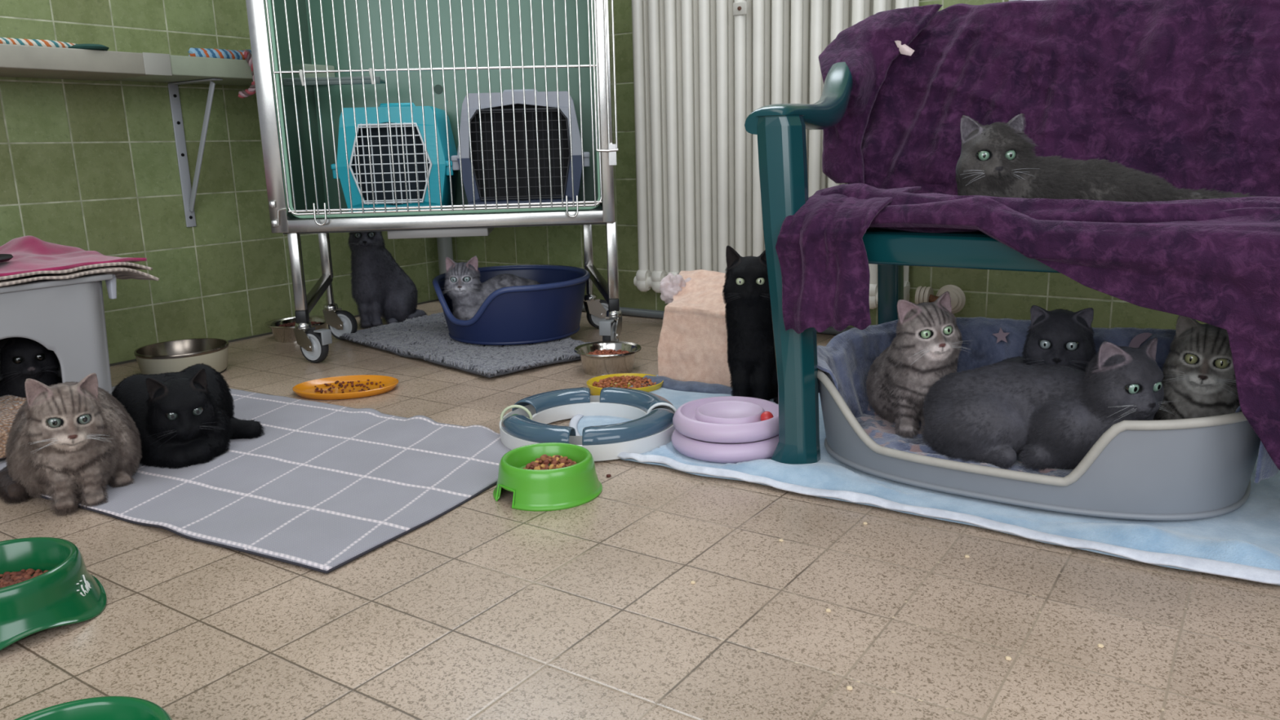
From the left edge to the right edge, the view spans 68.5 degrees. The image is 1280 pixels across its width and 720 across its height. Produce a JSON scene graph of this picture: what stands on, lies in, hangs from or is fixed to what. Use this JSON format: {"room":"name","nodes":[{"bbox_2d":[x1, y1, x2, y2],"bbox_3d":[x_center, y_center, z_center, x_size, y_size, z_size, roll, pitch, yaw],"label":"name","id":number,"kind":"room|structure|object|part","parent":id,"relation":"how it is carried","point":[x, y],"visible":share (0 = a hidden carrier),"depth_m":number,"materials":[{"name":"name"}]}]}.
{"room":"cat shelter room","nodes":[
{"label":"cat shelter room","id":0,"kind":"room"},
{"bbox_2d":[0,0,439,364],"bbox_3d":[-1.719,-1.247,2.118,0.100,2.700,3.400,7,15,33],"label":"wall","id":1,"kind":"structure","parent":0,"point":[86,165],"depth_m":2.67,"materials":[{"name":"green tile"}]},
{"bbox_2d":[0,44,334,86],"bbox_3d":[-1.468,-0.720,2.274,0.253,0.054,1.584,7,15,33],"label":"wall shelf","id":2,"kind":"object","parent":1,"relation":"attached to","point":[15,60],"visible":0.89,"depth_m":2.35,"materials":[{"name":"grey"}]},
{"bbox_2d":[0,37,76,48],"bbox_3d":[-1.431,-0.747,2.228,0.042,0.024,0.311,6,15,30],"label":"toy","id":3,"kind":"object","parent":2,"relation":"on","point":[37,42],"visible":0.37,"depth_m":2.22,"materials":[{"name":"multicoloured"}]},
{"bbox_2d":[67,44,109,50],"bbox_3d":[-1.348,-0.763,2.296,0.110,0.014,0.082,7,15,33],"label":"disc","id":4,"kind":"object","parent":2,"relation":"on","point":[86,46],"visible":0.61,"depth_m":2.26,"materials":[{"name":"teal plastic"}]},
{"bbox_2d":[188,48,251,60],"bbox_3d":[-1.137,-0.867,2.682,0.073,0.043,0.348,3,14,19],"label":"toy","id":5,"kind":"object","parent":2,"relation":"on","point":[197,52],"visible":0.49,"depth_m":2.57,"materials":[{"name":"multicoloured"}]},
{"bbox_2d":[238,49,255,97],"bbox_3d":[-1.097,-0.797,2.621,0.080,0.125,0.042,7,15,33],"label":"rope","id":6,"kind":"object","parent":2,"relation":"hanging from","point":[251,91],"visible":0.66,"depth_m":2.62,"materials":[{"name":"red"}]},
{"bbox_2d":[168,78,222,226],"bbox_3d":[-1.239,-0.580,2.669,0.224,0.407,0.030,7,15,33],"label":"shelf bracket","id":7,"kind":"object","parent":1,"relation":"attached to","point":[188,193],"visible":1,"depth_m":2.71,"materials":[{"name":"grey metal"}]},
{"bbox_3d":[-1.330,-0.591,2.729,0.005,0.405,0.030,7,15,33],"label":"wall plate","id":8,"kind":"part","parent":7,"relation":"part of","materials":[{"name":"grey metal"}]},
{"bbox_3d":[-1.243,-0.777,2.623,0.220,0.004,0.030,7,15,33],"label":"arm","id":9,"kind":"part","parent":7,"relation":"part of","materials":[{"name":"grey metal"}]},
{"bbox_2d":[109,298,439,366],"bbox_3d":[-1.640,0.072,2.387,0.006,0.006,3.300,7,15,33],"label":"baseboard","id":10,"kind":"structure","parent":1,"relation":"attached to","point":[437,300],"depth_m":2.96,"materials":[{"name":"grey"}]},
{"bbox_2d":[0,300,1279,719],"bbox_3d":[0.181,0.349,1.189,4.600,0.100,3.400,7,15,33],"label":"floor","id":11,"kind":"structure","parent":0,"point":[487,609],"depth_m":1.14,"materials":[{"name":"tile"}]},
{"bbox_2d":[0,537,106,650],"bbox_3d":[-0.798,0.290,1.172,0.213,0.074,0.213,7,15,33],"label":"bowl","id":12,"kind":"object","parent":11,"relation":"on","point":[67,593],"visible":0.93,"depth_m":1.16,"materials":[{"name":"green plastic"}]},
{"bbox_2d":[0,568,48,587],"bbox_3d":[-0.798,0.292,1.172,0.138,0.016,0.141,10,17,40],"label":"kibble","id":13,"kind":"object","parent":12,"relation":"in","point":[8,578],"visible":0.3,"depth_m":1.22,"materials":[{"name":"brown food"}]},
{"bbox_2d":[13,695,172,719],"bbox_3d":[-0.490,0.367,0.796,0.213,0.075,0.213,0,13,9],"label":"bowl","id":14,"kind":"object","parent":11,"relation":"on","point":[111,707],"visible":1,"depth_m":0.86,"materials":[{"name":"green plastic"}]},
{"bbox_2d":[133,337,228,374],"bbox_3d":[-1.215,0.000,2.502,0.228,0.073,0.228,7,15,33],"label":"bowl","id":15,"kind":"object","parent":11,"relation":"on","point":[171,356],"visible":0.7,"depth_m":2.47,"materials":[{"name":"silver metal"}]},
{"bbox_2d":[0,386,511,573],"bbox_3d":[-0.846,0.164,1.860,1.362,0.016,0.675,7,15,33],"label":"woven mat","id":16,"kind":"object","parent":11,"relation":"on","point":[325,486],"visible":0.6,"depth_m":1.62,"materials":[{"name":"grey fabric"}]},
{"bbox_2d":[0,395,26,458],"bbox_3d":[-1.328,0.125,1.891,0.363,0.093,0.416,7,15,33],"label":"blanket","id":17,"kind":"object","parent":16,"relation":"on","point":[9,404],"visible":0.2,"depth_m":1.85,"materials":[{"name":"beige fabric"}]},
{"bbox_2d":[0,272,116,395],"bbox_3d":[-1.420,0.002,1.960,0.348,0.320,0.537,7,15,33],"label":"house","id":18,"kind":"object","parent":16,"relation":"on","point":[66,317],"visible":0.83,"depth_m":1.97,"materials":[{"name":"white plastic"}]},
{"bbox_2d":[0,337,62,397],"bbox_3d":[-1.322,0.026,2.022,0.160,0.212,0.175,-10,16,-35],"label":"cat","id":19,"kind":"object","parent":18,"relation":"in","point":[22,358],"visible":0.47,"depth_m":1.96},
{"bbox_3d":[-1.427,-0.147,1.918,0.345,0.012,0.520,7,15,33],"label":"plate","id":20,"kind":"part","parent":18,"relation":"part of","materials":[{"name":"white plastic"}]},
{"bbox_2d":[0,266,159,286],"bbox_3d":[-1.408,-0.157,1.969,0.405,0.047,0.598,7,15,33],"label":"waffle towel","id":21,"kind":"object","parent":18,"relation":"on","point":[121,273],"visible":0.42,"depth_m":2.01,"materials":[{"name":"fabric"}]},
{"bbox_2d":[0,262,152,279],"bbox_3d":[-1.413,-0.173,1.963,0.401,0.035,0.590,7,15,33],"label":"waffle towel","id":22,"kind":"object","parent":21,"relation":"on","point":[126,264],"visible":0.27,"depth_m":1.98,"materials":[{"name":"fabric"}]},
{"bbox_2d":[0,235,146,276],"bbox_3d":[-1.423,-0.207,1.958,0.408,0.060,0.585,7,15,33],"label":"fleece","id":23,"kind":"object","parent":22,"relation":"on","point":[29,254],"visible":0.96,"depth_m":2.07},
{"bbox_2d":[0,253,13,262],"bbox_3d":[-1.350,-0.196,1.871,0.132,0.012,0.178,7,15,33],"label":"shallow dish","id":24,"kind":"object","parent":23,"relation":"on","point":[3,257],"visible":1,"depth_m":1.90,"materials":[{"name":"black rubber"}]},
{"bbox_2d":[0,373,142,515],"bbox_3d":[-0.989,0.110,1.626,0.330,0.219,0.216,9,16,39],"label":"cat","id":25,"kind":"object","parent":16,"relation":"on","point":[68,441],"visible":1,"depth_m":1.53},
{"bbox_2d":[111,362,265,468],"bbox_3d":[-0.880,0.083,1.830,0.321,0.175,0.237,11,18,44],"label":"cat","id":26,"kind":"object","parent":16,"relation":"on","point":[185,417],"visible":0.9,"depth_m":1.72},
{"bbox_2d":[264,315,326,342],"bbox_3d":[-1.069,-0.096,2.948,0.202,0.055,0.202,7,15,33],"label":"steel bowl","id":27,"kind":"object","parent":11,"relation":"on","point":[286,334],"visible":0.49,"depth_m":2.90,"materials":[{"name":"grey metal"}]},
{"bbox_2d":[275,321,321,326],"bbox_3d":[-1.071,-0.109,2.949,0.148,0.019,0.143,-5,13,-14],"label":"kibble","id":28,"kind":"object","parent":27,"relation":"in","point":[291,324],"visible":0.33,"depth_m":2.95,"materials":[{"name":"brown food"}]},
{"bbox_2d":[292,374,398,399],"bbox_3d":[-0.711,0.066,2.273,0.248,0.017,0.184,-3,13,-5],"label":"oval dish","id":29,"kind":"object","parent":11,"relation":"on","point":[306,389],"visible":0.98,"depth_m":2.28,"materials":[{"name":"orange plastic"}]},
{"bbox_2d":[314,379,384,393],"bbox_3d":[-0.709,0.064,2.286,0.169,0.010,0.110,-3,13,-4],"label":"food","id":30,"kind":"object","parent":29,"relation":"in","point":[340,384],"visible":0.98,"depth_m":2.29,"materials":[{"name":"brown food"}]},
{"bbox_2d":[346,231,427,328],"bbox_3d":[-0.846,-0.306,3.119,0.175,0.370,0.245,5,14,26],"label":"cat","id":31,"kind":"object","parent":11,"relation":"on","point":[380,287],"visible":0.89,"depth_m":3.08},
{"bbox_2d":[245,0,622,363],"bbox_3d":[-0.542,-0.749,2.658,0.929,1.430,0.533,-2,13,-4],"label":"cage","id":32,"kind":"object","parent":11,"relation":"on","point":[433,53],"visible":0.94,"depth_m":2.61,"materials":[{"name":"silver metal"}]},
{"bbox_3d":[-0.947,-0.379,2.484,0.029,0.045,0.006,-2,13,-4],"label":"hinge rod","id":33,"kind":"part","parent":32,"relation":"part of","materials":[{"name":"silver metal"}]},
{"bbox_3d":[-0.933,-0.242,2.557,0.028,0.215,0.028,-2,13,-4],"label":"leg","id":34,"kind":"part","parent":32,"relation":"part of","materials":[{"name":"silver metal"}]},
{"bbox_3d":[-0.987,-0.929,2.620,0.012,1.040,0.440,-2,13,-4],"label":"panel","id":35,"kind":"part","parent":32,"relation":"part of","materials":[{"name":"green laminate"}]},
{"bbox_3d":[-0.957,-0.331,2.854,0.028,0.170,0.028,-2,13,-4],"label":"leg","id":36,"kind":"part","parent":32,"relation":"part of","materials":[{"name":"silver metal"}]},
{"bbox_2d":[283,76,385,86],"bbox_3d":[-0.847,-0.778,2.639,0.260,0.020,0.160,-2,13,-4],"label":"shelf","id":37,"kind":"object","parent":32,"relation":"attached to","point":[287,81],"depth_m":2.56,"materials":[{"name":"grey"}]},
{"bbox_2d":[330,102,457,211],"bbox_3d":[-0.690,-0.585,2.713,0.327,0.303,0.354,-2,13,-4],"label":"pet carrier","id":38,"kind":"object","parent":32,"relation":"on","point":[393,107],"visible":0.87,"depth_m":2.58,"materials":[{"name":"teal plastic"}]},
{"bbox_3d":[-0.677,-0.532,2.547,0.223,0.215,0.007,-2,13,-4],"label":"door","id":39,"kind":"part","parent":38,"relation":"part of","materials":[{"name":"white metal"}]},
{"bbox_3d":[-0.680,-0.606,2.547,0.293,0.154,0.027,-2,13,-4],"label":"frame","id":40,"kind":"part","parent":38,"relation":"part of","materials":[{"name":"teal plastic"}]},
{"bbox_3d":[-0.676,-0.468,2.579,0.293,0.132,0.027,-2,13,-4],"label":"frame","id":41,"kind":"part","parent":38,"relation":"part of","materials":[{"name":"teal plastic"}]},
{"bbox_3d":[-0.695,-0.725,2.688,0.111,0.020,0.012,-2,13,-4],"label":"handle","id":42,"kind":"part","parent":38,"relation":"part of","materials":[{"name":"teal plastic"}]},
{"bbox_3d":[-0.538,-0.871,2.426,0.915,1.050,0.030,-2,13,-4],"label":"frame","id":43,"kind":"part","parent":32,"relation":"part of","materials":[{"name":"silver metal"}]},
{"bbox_3d":[-0.528,-0.866,2.407,0.833,0.958,0.007,-2,13,-4],"label":"door","id":44,"kind":"part","parent":32,"relation":"part of","materials":[{"name":"silver metal"}]},
{"bbox_2d":[436,237,453,275],"bbox_3d":[-0.747,-0.903,3.428,0.056,1.400,0.056,7,15,33],"label":"drain pipe","id":45,"kind":"object","parent":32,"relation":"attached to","point":[444,244],"visible":0.02,"depth_m":3.52,"materials":[{"name":"grey paint"}]},
{"bbox_3d":[-0.573,-0.994,2.860,0.875,1.040,0.006,-2,13,-4],"label":"panel","id":46,"kind":"part","parent":32,"relation":"part of","materials":[{"name":"silver metal"}]},
{"bbox_2d":[450,88,590,207],"bbox_3d":[-0.341,-0.616,2.738,0.380,0.333,0.374,-2,13,-4],"label":"pet carrier","id":47,"kind":"object","parent":32,"relation":"on","point":[507,94],"visible":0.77,"depth_m":2.60,"materials":[{"name":"grey plastic"}]},
{"bbox_3d":[-0.330,-0.641,2.562,0.346,0.170,0.027,-2,13,-4],"label":"frame","id":48,"kind":"part","parent":47,"relation":"part of","materials":[{"name":"grey plastic"}]},
{"bbox_3d":[-0.326,-0.488,2.596,0.346,0.145,0.027,-2,13,-4],"label":"frame","id":49,"kind":"part","parent":47,"relation":"part of","materials":[{"name":"grey plastic"}]},
{"bbox_3d":[-0.327,-0.560,2.563,0.276,0.245,0.007,-2,13,-4],"label":"door","id":50,"kind":"part","parent":47,"relation":"part of","materials":[{"name":"black metal"}]},
{"bbox_3d":[-0.345,-0.770,2.710,0.111,0.020,0.012,-2,13,-4],"label":"handle","id":51,"kind":"part","parent":47,"relation":"part of","materials":[{"name":"grey plastic"}]},
{"bbox_3d":[-0.161,-0.365,2.908,0.028,0.170,0.028,-2,13,-4],"label":"leg","id":52,"kind":"part","parent":32,"relation":"part of","materials":[{"name":"silver metal"}]},
{"bbox_3d":[-0.077,-0.278,2.615,0.028,0.215,0.028,-2,13,-4],"label":"leg","id":53,"kind":"part","parent":32,"relation":"part of","materials":[{"name":"silver metal"}]},
{"bbox_2d":[339,311,592,377],"bbox_3d":[-0.526,-0.055,2.771,0.469,0.024,0.900,-12,17,-40],"label":"shaggy rug","id":54,"kind":"object","parent":11,"relation":"on","point":[425,337],"visible":0.86,"depth_m":2.62,"materials":[{"name":"grey carpet"}]},
{"bbox_2d":[432,264,590,345],"bbox_3d":[-0.371,-0.172,2.810,0.492,0.169,0.466,11,18,43],"label":"basket","id":55,"kind":"object","parent":54,"relation":"on","point":[551,309],"visible":0.91,"depth_m":2.63,"materials":[{"name":"blue plastic"}]},
{"bbox_2d":[440,255,539,319],"bbox_3d":[-0.433,-0.209,2.821,0.339,0.223,0.176,-5,13,-15],"label":"cat","id":56,"kind":"object","parent":55,"relation":"in","point":[463,285],"visible":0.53,"depth_m":2.75},
{"bbox_2d":[493,442,602,511],"bbox_3d":[-0.155,0.189,1.567,0.182,0.062,0.182,7,15,33],"label":"bowl","id":57,"kind":"object","parent":11,"relation":"on","point":[578,484],"visible":0.92,"depth_m":1.51,"materials":[{"name":"green plastic"}]},
{"bbox_2d":[522,453,577,470],"bbox_3d":[-0.147,0.176,1.573,0.096,0.030,0.099,7,15,33],"label":"kibble","id":58,"kind":"object","parent":57,"relation":"in","point":[542,463],"visible":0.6,"depth_m":1.57,"materials":[{"name":"brown food"}]},
{"bbox_2d":[573,341,641,376],"bbox_3d":[-0.082,-0.002,2.406,0.172,0.060,0.172,7,15,33],"label":"steel bowl","id":59,"kind":"object","parent":11,"relation":"on","point":[593,365],"visible":0.97,"depth_m":2.36,"materials":[{"name":"grey metal"}]},
{"bbox_2d":[586,349,628,355],"bbox_3d":[-0.082,-0.015,2.404,0.131,0.021,0.128,7,15,33],"label":"kibble","id":60,"kind":"object","parent":59,"relation":"in","point":[609,352],"visible":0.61,"depth_m":2.40,"materials":[{"name":"brown food"}]},
{"bbox_2d":[586,373,663,395],"bbox_3d":[-0.035,0.061,2.196,0.180,0.026,0.152,-2,13,-1],"label":"oval dish","id":61,"kind":"object","parent":11,"relation":"on","point":[594,390],"visible":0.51,"depth_m":2.21,"materials":[{"name":"yellow plastic"}]},
{"bbox_2d":[592,375,656,388],"bbox_3d":[-0.035,0.050,2.194,0.145,0.022,0.139,7,15,33],"label":"kibble","id":62,"kind":"object","parent":61,"relation":"in","point":[622,380],"visible":0.85,"depth_m":2.18,"materials":[{"name":"brown food"}]},
{"bbox_2d":[846,685,853,690],"bbox_3d":[0.219,0.342,0.981,0.007,0.003,0.006,7,15,33],"label":"crumb","id":63,"kind":"object","parent":11,"relation":"on","point":[848,687],"visible":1,"depth_m":0.98,"materials":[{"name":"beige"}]},
{"bbox_2d":[744,62,1061,464],"bbox_3d":[0.846,-0.193,1.489,1.276,0.792,0.586,7,15,33],"label":"garden bench","id":64,"kind":"object","parent":11,"relation":"on","point":[780,129],"visible":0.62,"depth_m":1.56,"materials":[{"name":"green plastic"}]},
{"bbox_3d":[0.257,-0.106,1.598,0.109,0.602,0.069,7,15,33],"label":"leg","id":65,"kind":"part","parent":64,"relation":"part of","materials":[{"name":"green plastic"}]},
{"bbox_3d":[0.309,-0.476,1.687,0.088,0.138,0.397,6,15,30],"label":"armrest","id":66,"kind":"part","parent":64,"relation":"part of","materials":[{"name":"green plastic"}]},
{"bbox_3d":[0.536,-0.123,2.007,0.055,0.442,0.060,7,15,33],"label":"leg","id":67,"kind":"part","parent":64,"relation":"part of","materials":[{"name":"green plastic"}]},
{"bbox_3d":[0.836,-0.184,1.475,1.050,0.052,0.465,7,15,33],"label":"seat","id":68,"kind":"part","parent":64,"relation":"part of","materials":[{"name":"green plastic"}]},
{"bbox_2d":[775,0,1279,470],"bbox_3d":[0.788,-0.268,1.516,1.244,0.711,0.656,7,15,33],"label":"throw","id":69,"kind":"object","parent":64,"relation":"on","point":[1186,93],"visible":0.95,"depth_m":1.58,"materials":[{"name":"purple fabric"}]},
{"bbox_2d":[955,113,1254,202],"bbox_3d":[0.741,-0.327,1.540,0.430,0.157,0.132,1,13,10],"label":"cat","id":70,"kind":"object","parent":69,"relation":"on","point":[996,159],"visible":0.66,"depth_m":1.52},
{"bbox_2d":[568,374,1279,585],"bbox_3d":[0.571,0.157,1.674,1.576,0.034,0.689,6,15,30],"label":"fleece blanket","id":71,"kind":"object","parent":11,"relation":"on","point":[1243,543],"visible":0.33,"depth_m":1.38,"materials":[{"name":"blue fabric"}]},
{"bbox_2d":[499,386,676,461],"bbox_3d":[-0.101,0.116,1.869,0.365,0.060,0.365,7,15,33],"label":"toy","id":72,"kind":"object","parent":71,"relation":"on","point":[651,426],"visible":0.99,"depth_m":1.79,"materials":[{"name":"white plastic"}]},
{"bbox_2d":[641,374,733,395],"bbox_3d":[0.126,0.059,2.159,0.270,0.024,0.058,7,15,33],"label":"folded cloth","id":73,"kind":"object","parent":71,"relation":"on","point":[670,384],"visible":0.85,"depth_m":2.15,"materials":[{"name":"fabric"}]},
{"bbox_2d":[671,395,778,462],"bbox_3d":[0.168,0.127,1.755,0.220,0.072,0.220,7,15,33],"label":"toy","id":74,"kind":"object","parent":71,"relation":"on","point":[723,428],"visible":0.85,"depth_m":1.68,"materials":[{"name":"purple plastic"}]},
{"bbox_2d":[760,411,773,421],"bbox_3d":[0.230,0.105,1.698,0.024,0.024,0.024,7,15,33],"label":"ball","id":75,"kind":"object","parent":74,"relation":"in","point":[765,415],"visible":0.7,"depth_m":1.69,"materials":[{"name":"red plastic"}]},
{"bbox_2d":[720,245,778,404],"bbox_3d":[0.265,-0.079,2.030,0.191,0.344,0.188,-1,13,1],"label":"cat","id":76,"kind":"object","parent":71,"relation":"on","point":[752,362],"visible":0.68,"depth_m":1.97},
{"bbox_2d":[817,368,1260,520],"bbox_3d":[0.659,0.079,1.606,0.718,0.179,0.507,7,15,33],"label":"basket","id":77,"kind":"object","parent":71,"relation":"on","point":[1200,468],"visible":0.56,"depth_m":1.34,"materials":[{"name":"grey plastic"}]},
{"bbox_2d":[817,316,1279,483],"bbox_3d":[0.671,0.061,1.623,0.755,0.196,0.479,7,15,33],"label":"blanket","id":78,"kind":"object","parent":77,"relation":"in","point":[846,359],"visible":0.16,"depth_m":1.78,"materials":[{"name":"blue fabric"}]},
{"bbox_2d":[865,291,969,438],"bbox_3d":[0.500,-0.008,1.707,0.136,0.244,0.210,-2,13,-4],"label":"cat","id":79,"kind":"object","parent":78,"relation":"on","point":[925,348],"visible":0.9,"depth_m":1.64},
{"bbox_2d":[992,328,1010,342],"bbox_3d":[0.693,-0.047,1.804,0.032,0.032,0.006,5,15,28],"label":"print","id":80,"kind":"object","parent":78,"relation":"attached to","point":[999,336],"depth_m":1.80,"materials":[{"name":"grey"}]},
{"bbox_2d":[997,305,1096,371],"bbox_3d":[0.714,0.002,1.712,0.221,0.212,0.160,5,14,26],"label":"cat","id":81,"kind":"object","parent":78,"relation":"on","point":[1060,336],"visible":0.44,"depth_m":1.63},
{"bbox_2d":[920,337,1175,471],"bbox_3d":[0.653,0.053,1.504,0.367,0.202,0.194,6,15,29],"label":"cat","id":82,"kind":"object","parent":78,"relation":"on","point":[1052,415],"visible":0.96,"depth_m":1.47},
{"bbox_2d":[1128,332,1151,348],"bbox_3d":[0.887,-0.022,1.667,0.035,0.057,0.008,9,17,39],"label":"print","id":83,"kind":"object","parent":78,"relation":"attached to","point":[1139,340],"depth_m":1.67,"materials":[{"name":"grey"}]},
{"bbox_2d":[1153,315,1239,420],"bbox_3d":[0.894,0.037,1.487,0.135,0.232,0.191,6,15,31],"label":"cat","id":84,"kind":"object","parent":78,"relation":"on","point":[1199,377],"visible":0.48,"depth_m":1.42},
{"bbox_3d":[0.167,-0.060,2.303,0.144,0.205,0.170,7,15,33],"label":"box","id":85,"kind":"object","parent":71,"relation":"on","visible":0},
{"bbox_2d":[657,269,732,386],"bbox_3d":[0.164,-0.078,2.255,0.261,0.253,0.182,7,15,33],"label":"paper bag","id":86,"kind":"object","parent":85,"relation":"on","point":[692,345],"visible":0.69,"depth_m":2.21,"materials":[{"name":"beige paper"}]},
{"bbox_2d":[658,272,691,303],"bbox_3d":[0.092,-0.171,2.318,0.088,0.090,0.097,7,15,33],"label":"cloth","id":87,"kind":"object","parent":86,"relation":"on","point":[670,285],"visible":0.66,"depth_m":2.29,"materials":[{"name":"white fabric"}]},
{"bbox_2d":[1004,655,1011,660],"bbox_3d":[0.404,0.326,1.029,0.007,0.003,0.006,7,15,33],"label":"crumb","id":88,"kind":"object","parent":11,"relation":"on","point":[1009,658],"visible":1,"depth_m":1.03,"materials":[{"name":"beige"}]},
{"bbox_2d":[1097,643,1103,647],"bbox_3d":[0.515,0.319,1.049,0.007,0.003,0.006,7,15,33],"label":"crumb","id":89,"kind":"object","parent":11,"relation":"on","point":[1100,645],"visible":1,"depth_m":1.05,"materials":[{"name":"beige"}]},
{"bbox_2d":[451,0,1207,329],"bbox_3d":[1.068,-1.341,2.208,4.600,2.700,0.100,7,15,33],"label":"wall","id":90,"kind":"structure","parent":0,"point":[988,293],"depth_m":3.03,"materials":[{"name":"green tile"}]},
{"bbox_2d":[582,303,853,335],"bbox_3d":[1.068,-0.025,2.454,4.400,0.026,0.024,7,15,33],"label":"baseboard","id":91,"kind":"structure","parent":90,"relation":"attached to","point":[625,311],"depth_m":3.13,"materials":[{"name":"grey"}]},
{"bbox_2d":[631,0,919,309],"bbox_3d":[0.351,-0.794,2.669,0.864,1.253,0.128,7,15,33],"label":"radiator","id":92,"kind":"object","parent":90,"relation":"attached to","point":[701,68],"visible":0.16,"depth_m":2.75,"materials":[{"name":"metal"}]},
{"bbox_3d":[0.277,-0.975,2.605,0.042,0.034,0.004,7,15,33],"label":"bracket plate","id":93,"kind":"part","parent":92,"relation":"part of","materials":[{"name":"grey metal"}]},
{"bbox_2d":[915,284,965,313],"bbox_3d":[0.817,-0.126,2.555,0.128,0.160,0.061,7,15,33],"label":"radiator valve","id":94,"kind":"object","parent":92,"relation":"attached to","point":[924,294],"visible":0.7,"depth_m":2.53,"materials":[{"name":"beige plastic"}]},
{"bbox_2d":[1008,0,1043,1],"bbox_3d":[1.130,-0.936,2.140,0.560,0.243,0.100,7,15,33],"label":"trim","id":95,"kind":"structure","parent":90,"relation":"attached to","point":[1009,0],"depth_m":2.25,"materials":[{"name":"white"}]}
]}

